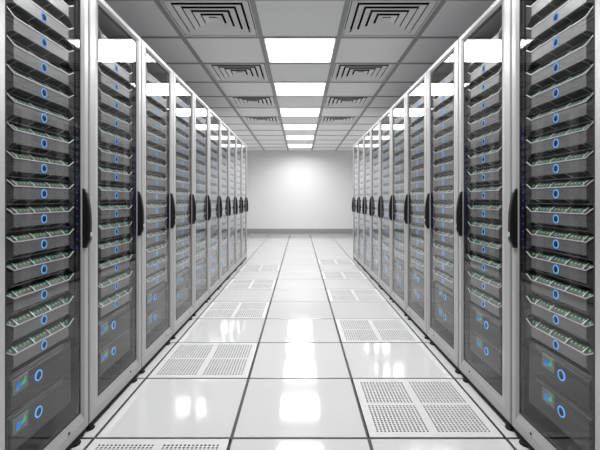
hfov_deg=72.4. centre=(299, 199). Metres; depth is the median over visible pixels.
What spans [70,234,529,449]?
floor
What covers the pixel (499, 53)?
tray
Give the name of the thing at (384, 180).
server
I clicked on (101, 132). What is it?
tray
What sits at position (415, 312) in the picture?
tall cabinet
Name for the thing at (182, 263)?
server
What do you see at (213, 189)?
server
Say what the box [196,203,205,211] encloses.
server
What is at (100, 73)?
tray
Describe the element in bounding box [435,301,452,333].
storage unit
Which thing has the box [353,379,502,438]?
perforated floor tile
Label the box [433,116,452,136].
server
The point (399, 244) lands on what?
server
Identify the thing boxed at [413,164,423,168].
vent
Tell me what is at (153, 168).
server
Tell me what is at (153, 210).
server
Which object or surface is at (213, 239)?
server
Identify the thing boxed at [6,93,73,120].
tray
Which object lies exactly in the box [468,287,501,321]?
server
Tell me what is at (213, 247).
server
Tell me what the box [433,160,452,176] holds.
server
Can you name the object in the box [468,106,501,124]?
tray
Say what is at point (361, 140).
tall cabinet
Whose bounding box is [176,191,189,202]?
server
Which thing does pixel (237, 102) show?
ceiling vent
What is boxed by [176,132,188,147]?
server
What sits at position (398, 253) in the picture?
server
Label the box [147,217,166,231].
server
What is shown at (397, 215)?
server
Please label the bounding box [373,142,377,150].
server
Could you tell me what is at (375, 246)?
storage unit
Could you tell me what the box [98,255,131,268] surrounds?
tray
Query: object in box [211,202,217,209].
server
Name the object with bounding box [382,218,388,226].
server
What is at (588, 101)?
tray
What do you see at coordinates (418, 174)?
server
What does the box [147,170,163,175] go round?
vent
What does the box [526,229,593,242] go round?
tray
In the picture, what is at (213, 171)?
server
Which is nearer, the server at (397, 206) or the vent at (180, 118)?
the vent at (180, 118)
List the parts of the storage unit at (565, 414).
display plate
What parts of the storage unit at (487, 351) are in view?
display plate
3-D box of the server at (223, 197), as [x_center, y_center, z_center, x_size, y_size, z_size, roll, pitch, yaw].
[-1.201,-0.024,5.183,0.483,0.090,0.410,0,0,0]
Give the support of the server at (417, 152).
on the server at (418, 163)
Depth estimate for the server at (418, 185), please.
3.38 m
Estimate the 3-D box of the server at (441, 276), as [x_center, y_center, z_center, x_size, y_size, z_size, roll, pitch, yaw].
[1.201,0.544,2.755,0.483,0.090,0.410,0,0,0]
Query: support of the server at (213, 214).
on the server at (213, 222)
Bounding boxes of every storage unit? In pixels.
[6,339,70,417]
[6,371,70,449]
[98,303,129,348]
[98,327,129,376]
[147,282,164,312]
[147,301,164,333]
[176,268,187,291]
[176,283,187,308]
[196,258,204,276]
[196,271,204,290]
[211,251,216,265]
[211,262,216,277]
[222,245,225,256]
[222,255,225,267]
[230,240,233,251]
[230,250,233,260]
[366,240,369,251]
[366,250,369,260]
[374,245,377,256]
[374,255,377,267]
[383,251,388,265]
[383,262,388,277]
[395,258,403,276]
[395,271,403,290]
[412,268,423,291]
[412,283,423,308]
[435,282,452,312]
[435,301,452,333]
[470,303,501,348]
[470,327,501,376]
[529,339,593,417]
[529,371,593,449]
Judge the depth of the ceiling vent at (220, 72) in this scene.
5.12 m
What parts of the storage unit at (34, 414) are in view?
display plate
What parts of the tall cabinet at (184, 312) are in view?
panel, panel, mounting rail, handle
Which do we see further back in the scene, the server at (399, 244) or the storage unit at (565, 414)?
the server at (399, 244)
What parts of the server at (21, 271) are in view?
panel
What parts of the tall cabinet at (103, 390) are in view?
panel, panel, mounting rail, handle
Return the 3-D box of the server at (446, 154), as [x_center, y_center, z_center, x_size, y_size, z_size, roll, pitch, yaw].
[1.201,-0.308,2.755,0.483,0.090,0.410,0,0,0]
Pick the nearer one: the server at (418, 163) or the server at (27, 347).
the server at (27, 347)
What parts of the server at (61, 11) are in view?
panel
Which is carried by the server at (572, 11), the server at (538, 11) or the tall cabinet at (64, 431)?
the server at (538, 11)
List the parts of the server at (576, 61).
panel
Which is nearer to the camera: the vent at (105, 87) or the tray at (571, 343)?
the tray at (571, 343)
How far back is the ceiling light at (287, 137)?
10.12 m
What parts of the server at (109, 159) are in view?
panel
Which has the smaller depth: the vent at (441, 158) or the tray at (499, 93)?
the tray at (499, 93)
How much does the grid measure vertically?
0.044 m
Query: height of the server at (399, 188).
0.090 m
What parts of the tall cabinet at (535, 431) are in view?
handle, mounting rail, panel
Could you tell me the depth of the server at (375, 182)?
5.29 m
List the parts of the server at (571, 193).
panel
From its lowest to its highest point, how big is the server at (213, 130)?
0.090 m
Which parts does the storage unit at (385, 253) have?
drawer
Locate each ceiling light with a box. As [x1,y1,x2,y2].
[264,39,335,62]
[274,83,325,95]
[279,108,320,116]
[283,124,316,129]
[286,136,313,139]
[287,144,312,146]
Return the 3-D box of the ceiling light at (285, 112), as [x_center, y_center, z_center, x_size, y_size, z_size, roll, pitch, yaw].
[0.000,-1.573,7.149,0.689,0.094,0.689,0,0,0]
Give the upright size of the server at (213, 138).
0.090 m
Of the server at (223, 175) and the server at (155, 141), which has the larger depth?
the server at (223, 175)
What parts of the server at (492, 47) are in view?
panel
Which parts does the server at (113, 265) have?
panel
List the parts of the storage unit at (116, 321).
display plate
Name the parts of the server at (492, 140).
panel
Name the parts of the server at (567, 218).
panel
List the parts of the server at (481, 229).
panel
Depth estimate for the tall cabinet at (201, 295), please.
4.20 m
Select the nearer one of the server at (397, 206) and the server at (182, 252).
the server at (182, 252)
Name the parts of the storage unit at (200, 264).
drawer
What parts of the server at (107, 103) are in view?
panel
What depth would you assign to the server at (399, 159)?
4.01 m
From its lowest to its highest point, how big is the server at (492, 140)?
0.090 m
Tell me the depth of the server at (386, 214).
4.67 m
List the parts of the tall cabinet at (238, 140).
mounting rail, handle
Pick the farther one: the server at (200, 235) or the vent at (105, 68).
the server at (200, 235)
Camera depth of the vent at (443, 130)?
2.78 m
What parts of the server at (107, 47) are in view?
panel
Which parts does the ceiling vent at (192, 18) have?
plate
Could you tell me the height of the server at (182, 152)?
0.090 m
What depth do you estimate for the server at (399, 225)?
4.00 m
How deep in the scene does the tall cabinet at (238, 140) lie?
6.62 m
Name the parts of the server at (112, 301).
panel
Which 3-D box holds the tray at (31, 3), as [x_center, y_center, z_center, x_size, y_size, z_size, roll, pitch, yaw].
[-0.972,-0.720,1.541,0.026,0.023,0.400,0,0,0]
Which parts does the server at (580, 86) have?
panel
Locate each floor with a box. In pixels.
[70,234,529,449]
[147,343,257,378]
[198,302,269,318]
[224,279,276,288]
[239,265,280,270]
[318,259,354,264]
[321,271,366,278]
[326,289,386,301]
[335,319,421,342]
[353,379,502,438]
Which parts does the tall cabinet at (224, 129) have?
mounting rail, handle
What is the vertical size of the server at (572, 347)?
0.090 m
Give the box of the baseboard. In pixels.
[247,229,352,233]
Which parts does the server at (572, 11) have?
panel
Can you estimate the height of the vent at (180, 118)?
0.018 m
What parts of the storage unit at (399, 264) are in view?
drawer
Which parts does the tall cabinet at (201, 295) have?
panel, mounting rail, handle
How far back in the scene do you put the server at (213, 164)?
4.66 m
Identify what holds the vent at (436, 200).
attached to the server at (442, 196)
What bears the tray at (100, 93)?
on the server at (107, 103)
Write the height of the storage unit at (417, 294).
0.131 m
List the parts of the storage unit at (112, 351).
display plate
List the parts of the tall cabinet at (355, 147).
door, glass pane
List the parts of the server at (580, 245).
panel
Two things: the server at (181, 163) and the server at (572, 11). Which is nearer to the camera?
the server at (572, 11)
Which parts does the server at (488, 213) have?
panel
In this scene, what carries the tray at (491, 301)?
on the server at (487, 301)
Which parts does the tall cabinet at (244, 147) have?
door, glass pane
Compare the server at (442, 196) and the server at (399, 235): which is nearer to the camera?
the server at (442, 196)
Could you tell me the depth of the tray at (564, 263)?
1.54 m
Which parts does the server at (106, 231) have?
panel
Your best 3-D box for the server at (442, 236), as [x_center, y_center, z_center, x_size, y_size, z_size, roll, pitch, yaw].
[1.201,0.260,2.755,0.483,0.090,0.410,0,0,0]
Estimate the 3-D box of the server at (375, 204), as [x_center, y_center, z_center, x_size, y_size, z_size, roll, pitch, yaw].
[1.201,0.070,5.183,0.483,0.090,0.410,0,0,0]
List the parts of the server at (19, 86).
panel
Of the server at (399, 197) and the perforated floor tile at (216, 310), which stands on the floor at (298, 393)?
the perforated floor tile at (216, 310)
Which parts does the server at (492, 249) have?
panel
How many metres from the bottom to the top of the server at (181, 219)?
0.090 m
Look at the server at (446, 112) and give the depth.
2.77 m
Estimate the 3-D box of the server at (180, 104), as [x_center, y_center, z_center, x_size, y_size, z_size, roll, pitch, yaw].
[-1.201,-0.782,3.362,0.483,0.090,0.410,0,0,0]
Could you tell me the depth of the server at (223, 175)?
5.29 m
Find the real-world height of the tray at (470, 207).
0.024 m
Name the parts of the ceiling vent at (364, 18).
plate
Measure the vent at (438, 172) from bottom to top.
0.018 m
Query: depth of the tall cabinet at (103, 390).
2.16 m
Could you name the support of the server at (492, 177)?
on the server at (485, 195)
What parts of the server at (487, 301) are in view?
panel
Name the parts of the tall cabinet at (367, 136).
mounting rail, door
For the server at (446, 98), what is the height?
0.090 m
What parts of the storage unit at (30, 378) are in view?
display plate, drawer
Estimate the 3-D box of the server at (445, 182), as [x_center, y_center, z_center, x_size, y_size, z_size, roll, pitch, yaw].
[1.201,-0.119,2.755,0.483,0.090,0.410,0,0,0]
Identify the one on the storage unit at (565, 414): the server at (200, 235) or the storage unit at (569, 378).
the storage unit at (569, 378)
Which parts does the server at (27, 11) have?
panel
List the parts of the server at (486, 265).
panel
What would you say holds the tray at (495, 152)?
on the server at (490, 159)
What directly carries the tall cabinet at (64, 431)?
on the floor at (298, 393)
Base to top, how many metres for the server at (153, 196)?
0.090 m
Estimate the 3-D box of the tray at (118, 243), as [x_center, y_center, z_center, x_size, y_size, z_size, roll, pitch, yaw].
[-0.972,0.227,2.148,0.026,0.024,0.400,0,0,0]
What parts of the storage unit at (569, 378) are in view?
display plate, drawer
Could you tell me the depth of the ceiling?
4.43 m
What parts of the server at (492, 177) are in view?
panel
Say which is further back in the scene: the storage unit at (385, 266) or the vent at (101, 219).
the storage unit at (385, 266)
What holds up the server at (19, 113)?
on the server at (19, 140)
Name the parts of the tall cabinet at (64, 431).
panel, mounting rail, handle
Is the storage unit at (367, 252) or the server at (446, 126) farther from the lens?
the storage unit at (367, 252)
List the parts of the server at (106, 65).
panel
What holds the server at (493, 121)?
on the server at (492, 140)
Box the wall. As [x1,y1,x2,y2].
[247,150,352,228]
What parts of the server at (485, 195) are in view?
panel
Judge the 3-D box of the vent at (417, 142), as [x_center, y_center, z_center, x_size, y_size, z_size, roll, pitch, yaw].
[0.981,-0.467,3.362,0.036,0.018,0.398,0,0,0]
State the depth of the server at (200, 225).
4.00 m
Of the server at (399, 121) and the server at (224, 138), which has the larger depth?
the server at (224, 138)
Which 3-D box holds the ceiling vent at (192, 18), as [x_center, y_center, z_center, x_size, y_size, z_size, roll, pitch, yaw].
[-0.733,-1.627,3.483,0.696,0.206,0.696,0,0,0]
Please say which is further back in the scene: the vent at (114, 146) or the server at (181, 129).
the server at (181, 129)
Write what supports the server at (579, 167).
on the server at (571, 193)
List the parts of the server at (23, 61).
panel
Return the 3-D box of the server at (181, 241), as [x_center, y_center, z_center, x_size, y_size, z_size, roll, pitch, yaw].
[-1.201,0.354,3.362,0.483,0.090,0.410,0,0,0]
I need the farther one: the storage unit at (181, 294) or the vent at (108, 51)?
the storage unit at (181, 294)
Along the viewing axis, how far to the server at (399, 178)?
4.00 m
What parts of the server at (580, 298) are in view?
panel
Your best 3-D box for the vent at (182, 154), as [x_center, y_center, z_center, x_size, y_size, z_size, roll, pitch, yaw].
[-0.981,-0.372,3.362,0.036,0.018,0.398,0,0,0]
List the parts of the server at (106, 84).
panel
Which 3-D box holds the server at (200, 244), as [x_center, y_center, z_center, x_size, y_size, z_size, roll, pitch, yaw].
[-1.201,0.449,3.969,0.483,0.090,0.410,0,0,0]
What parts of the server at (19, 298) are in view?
panel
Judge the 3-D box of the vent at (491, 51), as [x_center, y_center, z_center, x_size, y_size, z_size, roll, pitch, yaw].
[0.982,-0.752,2.148,0.034,0.015,0.398,0,0,0]
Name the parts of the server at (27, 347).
panel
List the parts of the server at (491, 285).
panel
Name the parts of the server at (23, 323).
panel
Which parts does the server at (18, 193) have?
panel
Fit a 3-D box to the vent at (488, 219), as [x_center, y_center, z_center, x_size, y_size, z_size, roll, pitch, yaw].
[0.982,0.100,2.148,0.034,0.015,0.398,0,0,0]
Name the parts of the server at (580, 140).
panel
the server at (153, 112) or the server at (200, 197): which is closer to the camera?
the server at (153, 112)
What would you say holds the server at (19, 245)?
on the server at (21, 271)
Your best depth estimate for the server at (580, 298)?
1.52 m
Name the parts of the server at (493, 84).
panel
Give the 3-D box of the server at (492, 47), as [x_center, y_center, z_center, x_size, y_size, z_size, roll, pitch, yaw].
[1.201,-0.782,2.148,0.483,0.090,0.410,0,0,0]
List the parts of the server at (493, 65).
panel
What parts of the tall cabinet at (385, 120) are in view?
handle, mounting rail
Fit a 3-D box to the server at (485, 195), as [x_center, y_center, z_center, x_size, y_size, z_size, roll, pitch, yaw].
[1.201,-0.024,2.148,0.483,0.090,0.410,0,0,0]
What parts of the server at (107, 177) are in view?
panel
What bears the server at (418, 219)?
on the server at (418, 230)
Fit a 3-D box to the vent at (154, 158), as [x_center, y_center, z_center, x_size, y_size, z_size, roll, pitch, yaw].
[-0.981,-0.277,2.755,0.036,0.018,0.398,0,0,0]
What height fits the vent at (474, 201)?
0.015 m
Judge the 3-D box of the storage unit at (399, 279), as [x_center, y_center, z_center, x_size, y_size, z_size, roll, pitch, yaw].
[1.262,0.789,3.969,0.607,0.131,0.392,0,0,0]
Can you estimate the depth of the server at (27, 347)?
1.52 m
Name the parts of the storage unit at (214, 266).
drawer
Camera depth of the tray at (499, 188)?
2.13 m
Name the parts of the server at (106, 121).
panel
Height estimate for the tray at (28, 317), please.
0.024 m
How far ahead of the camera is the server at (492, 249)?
2.14 m
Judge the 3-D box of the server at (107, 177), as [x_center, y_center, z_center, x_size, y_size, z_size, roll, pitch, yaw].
[-1.201,-0.119,2.148,0.483,0.090,0.410,0,0,0]
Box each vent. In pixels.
[8,199,66,204]
[9,222,67,231]
[10,245,66,259]
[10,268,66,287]
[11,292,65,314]
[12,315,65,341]
[86,439,228,449]
[98,43,128,69]
[98,63,127,86]
[98,82,127,102]
[98,102,127,119]
[98,122,128,136]
[98,141,128,152]
[98,161,127,169]
[98,180,127,185]
[99,200,127,202]
[99,217,126,221]
[100,234,126,240]
[147,80,163,96]
[147,95,163,109]
[147,110,163,122]
[147,125,163,135]
[147,140,163,148]
[147,155,163,162]
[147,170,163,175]
[147,185,163,188]
[147,200,163,201]
[147,213,163,216]
[157,351,248,374]
[160,1,257,36]
[176,103,187,114]
[176,115,187,124]
[176,127,186,135]
[176,139,186,146]
[176,151,186,157]
[176,164,186,168]
[196,119,203,126]
[204,64,269,81]
[228,97,275,107]
[242,117,280,123]
[319,117,357,123]
[324,97,371,107]
[330,64,395,81]
[342,1,439,36]
[362,385,489,431]
[413,127,423,135]
[413,139,423,146]
[413,151,423,157]
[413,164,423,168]
[436,80,452,96]
[436,95,452,109]
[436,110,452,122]
[436,125,452,135]
[436,140,452,148]
[436,155,452,162]
[436,170,452,175]
[436,185,452,188]
[436,200,452,201]
[436,213,452,216]
[471,43,501,69]
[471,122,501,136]
[471,141,501,152]
[472,63,501,86]
[472,82,501,102]
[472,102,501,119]
[472,161,501,169]
[472,180,501,185]
[472,200,500,202]
[473,217,500,221]
[473,234,499,240]
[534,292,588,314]
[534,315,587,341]
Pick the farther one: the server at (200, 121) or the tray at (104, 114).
the server at (200, 121)
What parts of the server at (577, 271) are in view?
panel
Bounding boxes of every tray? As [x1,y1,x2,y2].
[6,35,73,74]
[6,64,73,97]
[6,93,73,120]
[6,121,73,142]
[6,150,73,165]
[6,179,73,188]
[6,206,73,214]
[6,229,73,242]
[6,251,73,270]
[6,273,73,298]
[6,296,73,326]
[6,318,73,355]
[29,0,73,29]
[98,27,131,57]
[98,47,131,73]
[98,67,131,90]
[98,87,131,107]
[98,106,131,124]
[98,126,131,140]
[98,146,131,157]
[98,166,131,174]
[98,186,131,191]
[98,205,131,209]
[98,222,131,229]
[98,238,131,248]
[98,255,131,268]
[98,271,131,287]
[98,288,131,307]
[468,27,501,57]
[468,47,501,73]
[468,67,501,90]
[468,87,501,107]
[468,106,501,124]
[468,126,501,140]
[468,146,501,157]
[468,166,501,174]
[468,186,501,191]
[468,205,501,209]
[468,222,501,229]
[468,238,501,248]
[468,255,501,268]
[468,271,501,287]
[468,288,501,307]
[526,0,570,29]
[526,35,593,74]
[526,64,593,97]
[526,93,593,120]
[526,121,593,142]
[526,150,593,165]
[526,179,593,188]
[526,206,593,214]
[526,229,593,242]
[526,251,593,270]
[526,273,593,298]
[526,296,593,326]
[526,318,593,355]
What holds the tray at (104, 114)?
on the server at (106, 121)
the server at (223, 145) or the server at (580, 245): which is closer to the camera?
the server at (580, 245)
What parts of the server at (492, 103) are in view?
panel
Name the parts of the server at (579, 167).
panel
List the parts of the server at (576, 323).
panel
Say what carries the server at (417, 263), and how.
on the storage unit at (417, 275)
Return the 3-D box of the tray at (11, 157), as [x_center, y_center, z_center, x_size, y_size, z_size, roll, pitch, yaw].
[-0.972,-0.152,1.541,0.026,0.023,0.400,0,0,0]
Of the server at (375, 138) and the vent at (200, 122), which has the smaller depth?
the vent at (200, 122)
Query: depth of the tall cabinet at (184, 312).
3.58 m
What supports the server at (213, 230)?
on the server at (213, 239)
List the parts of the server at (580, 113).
panel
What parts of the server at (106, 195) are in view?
panel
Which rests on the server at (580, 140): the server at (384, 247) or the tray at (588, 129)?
the tray at (588, 129)
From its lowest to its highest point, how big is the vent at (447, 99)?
0.018 m
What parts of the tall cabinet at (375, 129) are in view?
handle, mounting rail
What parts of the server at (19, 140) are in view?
panel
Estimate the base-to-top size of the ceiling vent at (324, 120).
0.206 m
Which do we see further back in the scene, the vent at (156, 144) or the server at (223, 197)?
the server at (223, 197)
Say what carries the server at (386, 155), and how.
on the server at (384, 164)
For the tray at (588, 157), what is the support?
on the server at (579, 167)
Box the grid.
[104,0,495,150]
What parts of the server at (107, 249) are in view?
panel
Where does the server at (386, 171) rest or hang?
on the server at (384, 180)
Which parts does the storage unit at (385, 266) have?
drawer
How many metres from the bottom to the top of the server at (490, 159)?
0.090 m
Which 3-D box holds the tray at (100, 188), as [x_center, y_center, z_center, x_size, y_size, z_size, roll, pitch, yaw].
[-0.972,-0.058,2.148,0.026,0.023,0.400,0,0,0]
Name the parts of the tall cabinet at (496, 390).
handle, mounting rail, panel, panel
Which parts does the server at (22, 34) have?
panel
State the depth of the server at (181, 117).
3.38 m
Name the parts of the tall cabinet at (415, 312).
handle, mounting rail, panel, panel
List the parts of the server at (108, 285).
panel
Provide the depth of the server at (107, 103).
2.14 m
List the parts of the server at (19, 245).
panel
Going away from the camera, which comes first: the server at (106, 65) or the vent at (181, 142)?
the server at (106, 65)
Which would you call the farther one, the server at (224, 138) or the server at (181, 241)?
the server at (224, 138)
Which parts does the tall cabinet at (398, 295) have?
handle, mounting rail, panel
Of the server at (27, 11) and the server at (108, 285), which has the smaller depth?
the server at (27, 11)
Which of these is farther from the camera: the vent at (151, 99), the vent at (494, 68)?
the vent at (151, 99)
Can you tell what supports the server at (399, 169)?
on the server at (399, 178)
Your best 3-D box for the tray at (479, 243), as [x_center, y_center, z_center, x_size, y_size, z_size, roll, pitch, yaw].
[0.972,0.227,2.148,0.026,0.024,0.400,0,0,0]
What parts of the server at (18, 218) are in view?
panel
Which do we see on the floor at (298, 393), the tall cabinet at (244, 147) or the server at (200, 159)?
the tall cabinet at (244, 147)
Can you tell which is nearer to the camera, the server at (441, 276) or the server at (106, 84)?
the server at (106, 84)
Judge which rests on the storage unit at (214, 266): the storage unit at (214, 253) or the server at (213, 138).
the storage unit at (214, 253)
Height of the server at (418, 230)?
0.090 m
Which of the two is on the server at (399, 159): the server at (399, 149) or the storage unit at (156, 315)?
the server at (399, 149)
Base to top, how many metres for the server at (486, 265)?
0.090 m
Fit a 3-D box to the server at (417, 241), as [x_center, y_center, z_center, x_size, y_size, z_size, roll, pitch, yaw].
[1.201,0.354,3.362,0.483,0.090,0.410,0,0,0]
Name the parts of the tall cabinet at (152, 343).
panel, panel, mounting rail, handle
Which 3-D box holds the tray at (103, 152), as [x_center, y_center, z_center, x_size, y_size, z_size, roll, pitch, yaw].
[-0.972,-0.247,2.148,0.026,0.024,0.400,0,0,0]
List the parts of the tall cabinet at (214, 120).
mounting rail, handle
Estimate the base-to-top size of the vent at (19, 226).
0.018 m
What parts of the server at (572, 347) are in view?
panel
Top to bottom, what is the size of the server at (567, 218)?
0.090 m
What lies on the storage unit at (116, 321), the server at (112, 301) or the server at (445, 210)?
the server at (112, 301)
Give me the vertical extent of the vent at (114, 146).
0.018 m
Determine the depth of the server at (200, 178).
4.00 m
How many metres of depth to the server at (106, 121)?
2.14 m
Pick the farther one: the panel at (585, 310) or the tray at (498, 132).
the tray at (498, 132)
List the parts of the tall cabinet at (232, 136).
door, mounting rail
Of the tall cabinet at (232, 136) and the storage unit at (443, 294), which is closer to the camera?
the storage unit at (443, 294)
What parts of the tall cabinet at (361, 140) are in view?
handle, mounting rail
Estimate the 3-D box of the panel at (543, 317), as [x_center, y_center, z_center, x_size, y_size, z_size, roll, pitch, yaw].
[0.981,0.480,1.541,0.036,0.018,0.398,0,0,0]
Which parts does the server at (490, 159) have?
panel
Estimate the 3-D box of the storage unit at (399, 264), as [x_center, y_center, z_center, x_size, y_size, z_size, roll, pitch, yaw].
[1.262,0.654,3.969,0.607,0.131,0.392,0,0,0]
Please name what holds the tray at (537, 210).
on the server at (567, 218)
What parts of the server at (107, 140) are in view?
panel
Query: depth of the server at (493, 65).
2.14 m
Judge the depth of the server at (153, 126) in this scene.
2.77 m
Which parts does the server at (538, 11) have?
panel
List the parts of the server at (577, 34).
panel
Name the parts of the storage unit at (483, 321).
display plate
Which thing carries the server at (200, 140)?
on the server at (200, 149)
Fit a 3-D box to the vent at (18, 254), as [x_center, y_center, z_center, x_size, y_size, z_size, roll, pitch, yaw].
[-0.981,0.196,1.541,0.036,0.018,0.398,0,0,0]
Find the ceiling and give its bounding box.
[105,1,494,149]
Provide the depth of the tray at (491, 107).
2.15 m
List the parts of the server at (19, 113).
panel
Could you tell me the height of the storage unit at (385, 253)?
0.131 m
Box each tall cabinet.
[0,0,91,449]
[86,0,143,431]
[140,39,175,373]
[171,71,196,339]
[193,93,210,315]
[208,108,221,299]
[220,119,230,286]
[228,128,237,277]
[236,135,243,269]
[241,141,247,263]
[352,141,358,263]
[356,135,363,269]
[362,128,371,277]
[369,119,379,286]
[378,108,391,299]
[389,93,406,315]
[403,71,428,339]
[424,39,459,373]
[456,0,513,431]
[508,0,599,449]
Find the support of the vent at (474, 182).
attached to the server at (492, 177)
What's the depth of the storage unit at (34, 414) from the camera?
1.50 m
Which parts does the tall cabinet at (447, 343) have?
handle, mounting rail, panel, panel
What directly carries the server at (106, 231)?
on the server at (107, 249)
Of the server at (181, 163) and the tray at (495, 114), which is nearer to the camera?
the tray at (495, 114)
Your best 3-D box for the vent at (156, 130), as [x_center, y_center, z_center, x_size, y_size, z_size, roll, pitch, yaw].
[-0.981,-0.467,2.755,0.036,0.018,0.398,0,0,0]
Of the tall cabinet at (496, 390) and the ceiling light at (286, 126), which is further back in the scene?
the ceiling light at (286, 126)
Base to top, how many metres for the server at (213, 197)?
0.090 m
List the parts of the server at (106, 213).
panel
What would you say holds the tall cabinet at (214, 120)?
on the floor at (298, 393)
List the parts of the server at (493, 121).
panel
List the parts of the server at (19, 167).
panel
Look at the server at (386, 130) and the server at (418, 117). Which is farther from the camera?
the server at (386, 130)
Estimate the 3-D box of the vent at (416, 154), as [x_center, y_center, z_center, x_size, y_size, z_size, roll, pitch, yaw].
[0.981,-0.372,3.362,0.036,0.018,0.398,0,0,0]
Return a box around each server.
[6,0,73,48]
[6,6,73,70]
[6,35,73,93]
[6,64,73,115]
[6,93,73,137]
[6,121,73,159]
[6,150,73,182]
[6,179,73,205]
[6,206,73,233]
[6,228,73,262]
[6,251,73,291]
[6,273,73,320]
[6,295,73,349]
[6,317,73,378]
[32,0,73,26]
[98,27,131,71]
[98,47,131,87]
[98,67,131,104]
[98,87,131,120]
[98,106,131,137]
[98,126,131,153]
[98,146,131,170]
[98,166,131,186]
[98,186,131,203]
[98,205,131,222]
[98,221,131,241]
[98,238,131,261]
[98,254,131,281]
[98,271,131,301]
[98,287,131,321]
[147,71,166,97]
[147,86,166,110]
[147,101,166,123]
[147,116,166,136]
[147,131,166,149]
[147,146,166,163]
[147,160,166,176]
[147,175,166,189]
[147,190,166,202]
[147,204,166,217]
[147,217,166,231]
[147,230,166,245]
[147,243,166,260]
[147,256,166,274]
[147,269,166,289]
[176,95,188,114]
[176,107,188,125]
[176,120,188,136]
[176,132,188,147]
[176,144,188,158]
[176,156,189,169]
[176,168,189,180]
[176,180,189,190]
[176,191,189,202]
[176,203,189,213]
[176,214,189,225]
[176,225,188,237]
[176,236,188,248]
[176,247,188,260]
[176,257,188,272]
[196,113,205,127]
[196,123,205,136]
[196,133,205,145]
[196,143,205,155]
[196,153,205,164]
[196,163,205,173]
[196,173,205,182]
[196,183,205,192]
[196,193,205,201]
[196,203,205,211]
[196,212,205,221]
[196,221,205,231]
[196,230,205,240]
[196,240,205,250]
[196,249,205,260]
[211,126,217,136]
[211,134,217,144]
[211,143,217,152]
[211,151,217,160]
[211,160,217,168]
[211,168,217,176]
[211,177,217,185]
[211,186,217,193]
[211,194,217,201]
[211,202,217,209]
[211,210,217,218]
[211,218,217,226]
[211,227,217,234]
[211,235,217,243]
[211,243,217,251]
[222,135,226,143]
[222,142,226,150]
[222,150,226,157]
[222,158,226,165]
[222,165,226,172]
[222,173,226,179]
[222,180,226,186]
[222,195,226,201]
[222,202,226,208]
[222,209,226,215]
[222,216,226,223]
[222,231,226,237]
[222,238,226,245]
[373,135,377,143]
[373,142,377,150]
[373,150,377,157]
[373,158,377,165]
[373,165,377,172]
[373,173,377,179]
[373,180,377,186]
[373,195,377,201]
[373,202,377,208]
[373,209,377,215]
[373,216,377,223]
[373,231,377,237]
[373,238,377,245]
[382,126,388,136]
[382,134,388,144]
[382,143,388,152]
[382,151,388,160]
[382,160,388,168]
[382,168,388,176]
[382,177,388,185]
[382,186,388,193]
[382,194,388,201]
[382,202,388,209]
[382,210,388,218]
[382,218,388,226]
[382,227,388,234]
[382,235,388,243]
[382,243,388,251]
[394,113,403,127]
[394,123,403,136]
[394,133,403,145]
[394,143,403,155]
[394,153,403,164]
[394,163,403,173]
[394,173,403,182]
[394,183,403,192]
[394,193,403,201]
[394,203,403,211]
[394,212,403,221]
[394,221,403,231]
[394,230,403,240]
[394,240,403,250]
[394,249,403,260]
[410,156,423,169]
[410,168,423,180]
[410,180,423,190]
[410,191,423,202]
[410,203,423,213]
[410,214,423,225]
[411,95,423,114]
[411,107,423,125]
[411,120,423,136]
[411,132,423,147]
[411,144,423,158]
[411,225,423,237]
[411,236,423,248]
[411,247,423,260]
[411,257,423,272]
[433,71,452,97]
[433,86,452,110]
[433,101,452,123]
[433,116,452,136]
[433,131,452,149]
[433,146,452,163]
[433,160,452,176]
[433,175,452,189]
[433,190,452,202]
[433,204,452,217]
[433,217,452,231]
[433,230,452,245]
[433,243,452,260]
[433,256,452,274]
[433,269,452,289]
[468,27,501,71]
[468,47,501,87]
[468,67,501,104]
[468,87,501,120]
[468,106,501,137]
[468,126,501,153]
[468,146,501,170]
[468,166,501,186]
[468,186,501,203]
[468,205,501,222]
[468,221,501,241]
[468,238,501,261]
[468,254,501,281]
[468,271,501,301]
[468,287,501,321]
[526,0,567,26]
[526,0,593,48]
[526,6,593,70]
[526,35,593,93]
[526,64,593,115]
[526,93,593,137]
[526,121,593,159]
[526,150,593,182]
[526,179,593,205]
[526,206,593,233]
[526,228,593,262]
[526,251,593,291]
[526,273,593,320]
[526,295,593,349]
[526,317,593,378]
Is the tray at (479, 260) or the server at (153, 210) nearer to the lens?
the tray at (479, 260)
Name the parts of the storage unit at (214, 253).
drawer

